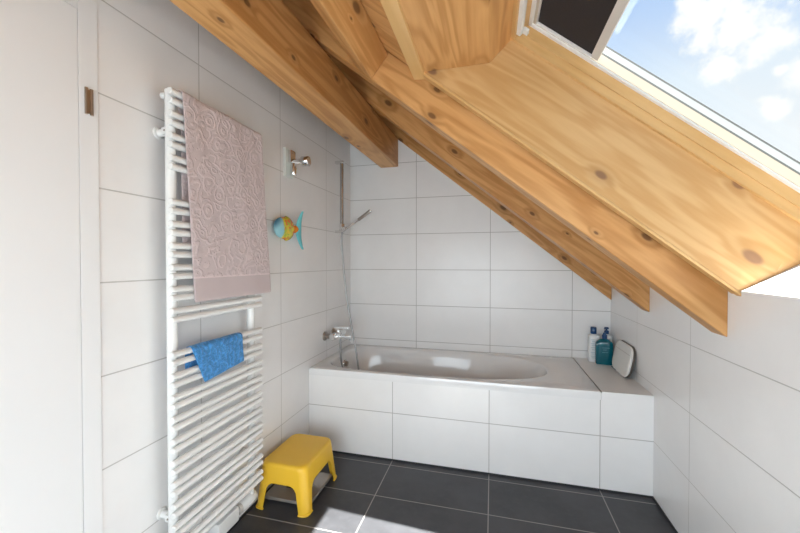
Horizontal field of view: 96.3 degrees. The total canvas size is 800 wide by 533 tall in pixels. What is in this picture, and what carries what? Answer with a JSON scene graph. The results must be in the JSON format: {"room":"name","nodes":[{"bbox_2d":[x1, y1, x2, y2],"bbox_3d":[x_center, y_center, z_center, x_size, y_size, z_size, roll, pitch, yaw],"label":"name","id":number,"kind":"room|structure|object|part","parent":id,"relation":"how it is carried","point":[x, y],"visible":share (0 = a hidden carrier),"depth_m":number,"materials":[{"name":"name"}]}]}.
{"room":"bathroom","nodes":[
{"label":"bathroom","id":0,"kind":"room"},
{"bbox_2d":[93,0,350,532],"bbox_3d":[-0.982,-0.143,1.321,0.150,2.800,3.800,0,1,14],"label":"wall","id":1,"kind":"structure","parent":0,"point":[145,48],"depth_m":1.40,"materials":[{"name":"tile"}]},
{"bbox_2d":[0,0,102,532],"bbox_3d":[-1.133,0.223,0.715,0.162,2.085,0.910,0,1,14],"label":"door","id":2,"kind":"structure","parent":1,"relation":"in","point":[51,409],"depth_m":1.00,"materials":[{"name":"paint"}]},
{"bbox_3d":[-1.137,0.223,0.716,0.154,2.085,0.910,0,1,14],"label":"frame","id":3,"kind":"part","parent":2,"relation":"part of","materials":[{"name":"paint"}]},
{"bbox_2d":[153,87,262,532],"bbox_3d":[-0.795,0.262,1.541,0.106,1.828,0.514,0,1,14],"label":"towel radiator","id":4,"kind":"object","parent":1,"relation":"attached to","point":[225,516],"visible":0.83,"depth_m":1.38,"materials":[{"name":"white metal"}]},
{"bbox_3d":[-0.841,0.221,1.323,0.036,1.741,0.036,0,1,14],"label":"post","id":5,"kind":"part","parent":4,"relation":"part of","materials":[{"name":"white metal"}]},
{"bbox_2d":[185,332,243,381],"bbox_3d":[-0.763,0.377,1.496,0.042,0.155,0.290,0,1,14],"label":"washcloth","id":6,"kind":"object","parent":4,"relation":"on","point":[213,357],"visible":0.94,"depth_m":1.47,"materials":[{"name":"blue fabric"}]},
{"bbox_2d":[176,90,270,301],"bbox_3d":[-0.740,-0.257,1.569,0.047,0.782,0.534,0,1,14],"label":"bath towel","id":7,"kind":"object","parent":4,"relation":"hanging from","point":[223,188],"visible":0.98,"depth_m":1.50,"materials":[{"name":"pink fabric"}]},
{"bbox_3d":[-0.730,0.216,1.753,0.036,1.741,0.036,0,1,14],"label":"post","id":8,"kind":"part","parent":4,"relation":"part of","materials":[{"name":"white metal"}]},
{"bbox_2d":[227,484,274,532],"bbox_3d":[-0.784,1.246,1.796,0.006,0.010,1.333,0,1,14],"label":"baseboard","id":9,"kind":"structure","parent":1,"relation":"attached to","point":[272,485],"depth_m":1.84,"materials":[{"name":"tile"}]},
{"bbox_2d":[273,211,303,249],"bbox_3d":[-0.664,-0.222,2.124,0.061,0.236,0.260,0,1,20],"label":"fish ornament","id":10,"kind":"object","parent":1,"relation":"attached to","point":[284,228],"visible":1,"depth_m":2.09,"materials":[{"name":"ceramic"}]},
{"bbox_2d":[283,147,310,178],"bbox_3d":[-0.615,-0.624,2.155,0.142,0.170,0.090,0,1,14],"label":"wall holder","id":11,"kind":"object","parent":1,"relation":"attached to","point":[290,163],"visible":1,"depth_m":2.14,"materials":[{"name":"silver metal"}]},
{"bbox_3d":[-0.675,-0.625,2.170,0.018,0.170,0.090,0,1,14],"label":"plate","id":12,"kind":"part","parent":11,"relation":"part of","materials":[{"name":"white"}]},
{"bbox_3d":[-0.598,-0.632,2.161,0.113,0.060,0.062,0,1,14],"label":"arm","id":13,"kind":"part","parent":11,"relation":"part of","materials":[{"name":"silver metal"}]},
{"bbox_2d":[322,326,351,340],"bbox_3d":[-0.453,0.505,2.712,0.185,0.102,0.218,0,1,14],"label":"mixer","id":14,"kind":"object","parent":1,"relation":"attached to","point":[339,332],"visible":1,"depth_m":2.68,"materials":[{"name":"metal"}]},
{"bbox_3d":[-0.434,0.479,2.707,0.108,0.050,0.045,0,1,14],"label":"lever","id":15,"kind":"part","parent":14,"relation":"part of","materials":[{"name":"silver metal"}]},
{"bbox_3d":[-0.416,0.538,2.703,0.110,0.036,0.034,0,1,14],"label":"spout","id":16,"kind":"part","parent":14,"relation":"part of","materials":[{"name":"silver metal"}]},
{"bbox_2d":[339,232,359,369],"bbox_3d":[-0.388,0.366,2.782,0.156,1.277,0.094,0,1,-2],"label":"shower hose","id":17,"kind":"object","parent":14,"relation":"attached to","point":[341,232],"visible":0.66,"depth_m":2.80,"materials":[{"name":"metal"}]},
{"bbox_2d":[335,160,346,232],"bbox_3d":[-0.458,-0.548,2.826,0.116,0.569,0.056,0,1,32],"label":"shower rail","id":18,"kind":"object","parent":1,"relation":"attached to","point":[341,163],"visible":0.9,"depth_m":2.82,"materials":[{"name":"silver metal"}]},
{"bbox_3d":[-0.460,-0.544,2.832,0.029,0.560,0.029,0,1,14],"label":"rail","id":19,"kind":"part","parent":18,"relation":"part of","materials":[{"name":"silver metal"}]},
{"bbox_2d":[342,209,371,231],"bbox_3d":[-0.333,-0.350,2.759,0.254,0.169,0.025,0,1,21],"label":"shower","id":20,"kind":"object","parent":18,"relation":"attached to","point":[365,214],"visible":1,"depth_m":2.74,"materials":[{"name":"silver metal"}]},
{"bbox_2d":[332,450,651,497],"bbox_3d":[0.373,1.241,2.188,2.050,0.009,0.004,0,1,14],"label":"baseboard","id":21,"kind":"structure","parent":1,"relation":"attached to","point":[332,450],"depth_m":2.12,"materials":[{"name":"tile"}]},
{"bbox_2d":[360,0,407,64],"bbox_3d":[0.311,-0.729,0.980,3.137,2.609,4.100,0,1,14],"label":"ceiling","id":22,"kind":"structure","parent":0,"point":[374,9],"depth_m":1.38,"materials":[{"name":"brown wood"}]},
{"bbox_2d":[380,0,424,79],"bbox_3d":[-0.061,-0.845,0.992,0.057,0.068,1.200,0,1,14],"label":"trim","id":23,"kind":"structure","parent":22,"relation":"attached to","point":[393,10],"depth_m":1.27,"materials":[{"name":"brown wood"}]},
{"bbox_2d":[399,0,513,71],"bbox_3d":[0.127,-0.935,0.916,0.352,0.236,1.150,0,1,14],"label":"ceiling panel","id":24,"kind":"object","parent":22,"relation":"attached to","point":[446,34],"depth_m":1.26,"materials":[{"name":"brown wood"}]},
{"bbox_2d":[511,0,799,300],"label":"window","id":25,"kind":"structure","parent":22,"relation":"attached to","point":[738,154],"depth_m":1.26,"materials":[{"name":"brown wood"}]},
{"bbox_3d":[0.805,-0.491,0.747,1.205,0.985,1.122,0,1,14],"label":"frame","id":26,"kind":"part","parent":25,"relation":"part of","materials":[{"name":"brown wood"}]},
{"bbox_3d":[0.826,-0.518,0.741,1.208,0.988,1.110,0,1,14],"label":"frame","id":27,"kind":"part","parent":25,"relation":"part of","materials":[{"name":"brown wood"}]},
{"bbox_3d":[0.839,-0.534,0.738,1.189,0.965,1.081,0,1,14],"label":"frame rail","id":28,"kind":"part","parent":25,"relation":"part of","materials":[{"name":"white wood"}]},
{"bbox_3d":[0.850,-0.548,0.735,1.204,0.983,1.078,0,1,14],"label":"sash","id":29,"kind":"part","parent":25,"relation":"part of","materials":[{"name":"beige wood"}]},
{"bbox_2d":[536,0,629,60],"bbox_3d":[0.488,-0.844,0.824,0.232,0.190,1.078,0,1,14],"label":"sash","id":30,"kind":"object","parent":25,"relation":"attached to","point":[587,26],"visible":0.9,"depth_m":1.23,"materials":[{"name":"fabric"}]},
{"bbox_3d":[0.612,-0.858,1.343,0.213,0.176,0.010,0,1,14],"label":"rail","id":31,"kind":"part","parent":30,"relation":"part of","materials":[{"name":"white wood"}]},
{"bbox_3d":[0.850,-0.548,0.735,1.048,0.857,1.350,0,1,14],"label":"sash","id":32,"kind":"part","parent":25,"relation":"part of","materials":[{"name":"beige wood"}]},
{"bbox_2d":[228,452,674,532],"bbox_3d":[0.156,1.321,1.047,2.500,0.120,4.100,0,1,14],"label":"floor","id":33,"kind":"structure","parent":0,"point":[367,494],"depth_m":1.86,"materials":[{"name":"tile"}]},
{"bbox_2d":[256,434,336,517],"bbox_3d":[-0.561,1.129,1.989,0.311,0.239,0.375,0,1,14],"label":"step stool","id":34,"kind":"object","parent":33,"relation":"on","point":[295,464],"visible":1,"depth_m":1.85,"materials":[{"name":"yellow plastic"}]},
{"bbox_2d":[265,472,331,503],"bbox_3d":[-0.562,1.232,2.006,0.270,0.031,0.270,0,1,14],"label":"bathroom scale","id":35,"kind":"object","parent":33,"relation":"on","point":[281,493],"visible":0.43,"depth_m":1.94,"materials":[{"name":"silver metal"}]},
{"bbox_2d":[309,357,653,495],"bbox_3d":[0.465,0.961,2.542,2.050,0.548,0.742,0,1,14],"label":"surround","id":36,"kind":"object","parent":33,"relation":"on","point":[607,443],"visible":0.84,"depth_m":2.14,"materials":[{"name":"tile"}]},
{"bbox_2d":[309,344,600,399],"bbox_3d":[0.342,0.911,2.571,1.792,0.448,0.742,0,1,14],"label":"bathtub","id":37,"kind":"object","parent":36,"relation":"in","point":[518,373],"visible":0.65,"depth_m":2.66,"materials":[{"name":"ceramic"}]},
{"bbox_2d":[588,327,599,361],"bbox_3d":[1.407,0.563,2.599,0.074,0.248,0.049,0,1,14],"label":"toiletry bottle","id":38,"kind":"object","parent":36,"relation":"on","point":[593,337],"visible":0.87,"depth_m":2.58,"materials":[{"name":"white plastic"}]},
{"bbox_2d":[595,332,612,364],"bbox_3d":[1.441,0.577,2.528,0.113,0.221,0.061,0,1,14],"label":"toiletry bottle","id":39,"kind":"object","parent":36,"relation":"on","point":[603,346],"visible":0.99,"depth_m":2.51,"materials":[{"name":"blue plastic"}]},
{"bbox_2d":[600,327,612,342],"bbox_3d":[1.498,0.563,2.598,0.074,0.248,0.054,0,1,14],"label":"toiletry bottle","id":40,"kind":"object","parent":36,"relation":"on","point":[606,331],"visible":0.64,"depth_m":2.58,"materials":[{"name":"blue plastic"}]},
{"bbox_2d":[573,357,652,395],"bbox_3d":[1.335,0.695,2.316,0.254,0.008,0.739,0,1,14],"label":"shelf","id":41,"kind":"object","parent":36,"relation":"attached to","point":[609,382],"depth_m":2.16,"materials":[{"name":"tile"}]},
{"bbox_2d":[611,340,635,377],"bbox_3d":[1.431,0.589,2.297,0.061,0.197,0.300,0,1,14],"label":"tray","id":42,"kind":"object","parent":36,"relation":"on","point":[624,355],"visible":1,"depth_m":2.25,"materials":[{"name":"white plastic"}]},
{"bbox_3d":[1.246,0.722,1.968,0.254,0.038,0.020,0,1,14],"label":"panel","id":43,"kind":"part","parent":36,"relation":"part of","materials":[{"name":"tile"}]},
{"bbox_3d":[1.243,0.699,1.957,0.254,0.008,0.003,0,1,14],"label":"edge trim","id":44,"kind":"part","parent":36,"relation":"part of","materials":[{"name":"white tile"}]},
{"bbox_2d":[350,140,610,357],"bbox_3d":[0.601,-0.243,2.951,2.400,2.956,0.150,0,1,14],"label":"wall","id":45,"kind":"structure","parent":0,"point":[432,266],"depth_m":2.93,"materials":[{"name":"tile"}]},
{"bbox_2d":[610,288,799,532],"bbox_3d":[1.197,0.677,0.770,0.250,1.174,3.800,0,1,14],"label":"wall","id":46,"kind":"structure","parent":0,"point":[726,447],"depth_m":1.34,"materials":[{"name":"tile"}]},
{"bbox_2d":[422,73,740,295],"bbox_3d":[0.672,-0.349,1.409,1.278,1.044,0.053,0,1,14],"label":"trim","id":47,"kind":"structure","parent":46,"relation":"attached to","point":[719,281],"depth_m":1.38,"materials":[{"name":"brown wood"}]},
{"bbox_2d":[425,39,799,291],"bbox_3d":[0.829,-0.479,1.348,1.695,1.295,0.025,0,1,14],"label":"wooden beam","id":48,"kind":"structure","parent":46,"relation":"attached to","point":[730,231],"depth_m":1.33,"materials":[{"name":"brown wood"}]},
{"bbox_2d":[652,496,677,532],"bbox_3d":[0.980,1.264,0.451,0.006,0.010,3.058,0,1,14],"label":"baseboard","id":49,"kind":"structure","parent":46,"relation":"attached to","point":[653,498],"depth_m":1.79,"materials":[{"name":"tile"}]},
{"bbox_3d":[-0.362,-0.163,-0.879,2.450,2.900,0.150,0,1,14],"label":"wall","id":50,"kind":"structure","parent":0,"visible":0},
{"bbox_2d":[170,0,397,167],"bbox_3d":[-0.598,-0.992,1.210,0.153,0.350,3.803,0,1,16],"label":"purlin","id":51,"kind":"object","parent":50,"relation":"attached to","point":[266,34],"visible":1,"depth_m":1.55,"materials":[{"name":"brown wood"}]},
{"bbox_2d":[323,49,649,311],"bbox_3d":[0.392,-0.678,2.275,2.070,1.854,0.100,0,1,14],"label":"rafter","id":52,"kind":"object","parent":51,"relation":"on","point":[567,240],"visible":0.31,"depth_m":2.17,"materials":[{"name":"brown wood"}]},
{"bbox_2d":[374,110,611,299],"bbox_3d":[0.545,-0.686,2.870,2.070,1.854,0.022,0,1,14],"label":"rafter","id":53,"kind":"object","parent":51,"relation":"on","point":[572,264],"visible":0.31,"depth_m":2.80,"materials":[{"name":"brown wood"}]},
{"bbox_2d":[282,0,727,336],"bbox_3d":[0.222,-0.669,1.618,2.070,1.854,0.100,0,1,14],"label":"rafter","id":54,"kind":"object","parent":51,"relation":"on","point":[701,298],"visible":0.73,"depth_m":1.48,"materials":[{"name":"brown wood"}]},
{"bbox_2d":[310,0,387,78],"bbox_3d":[-0.303,-0.933,0.962,0.146,0.152,1.425,0,1,14],"label":"beam","id":55,"kind":"structure","parent":54,"relation":"attached to","point":[349,22],"depth_m":1.38,"materials":[{"name":"brown wood"}]}
]}

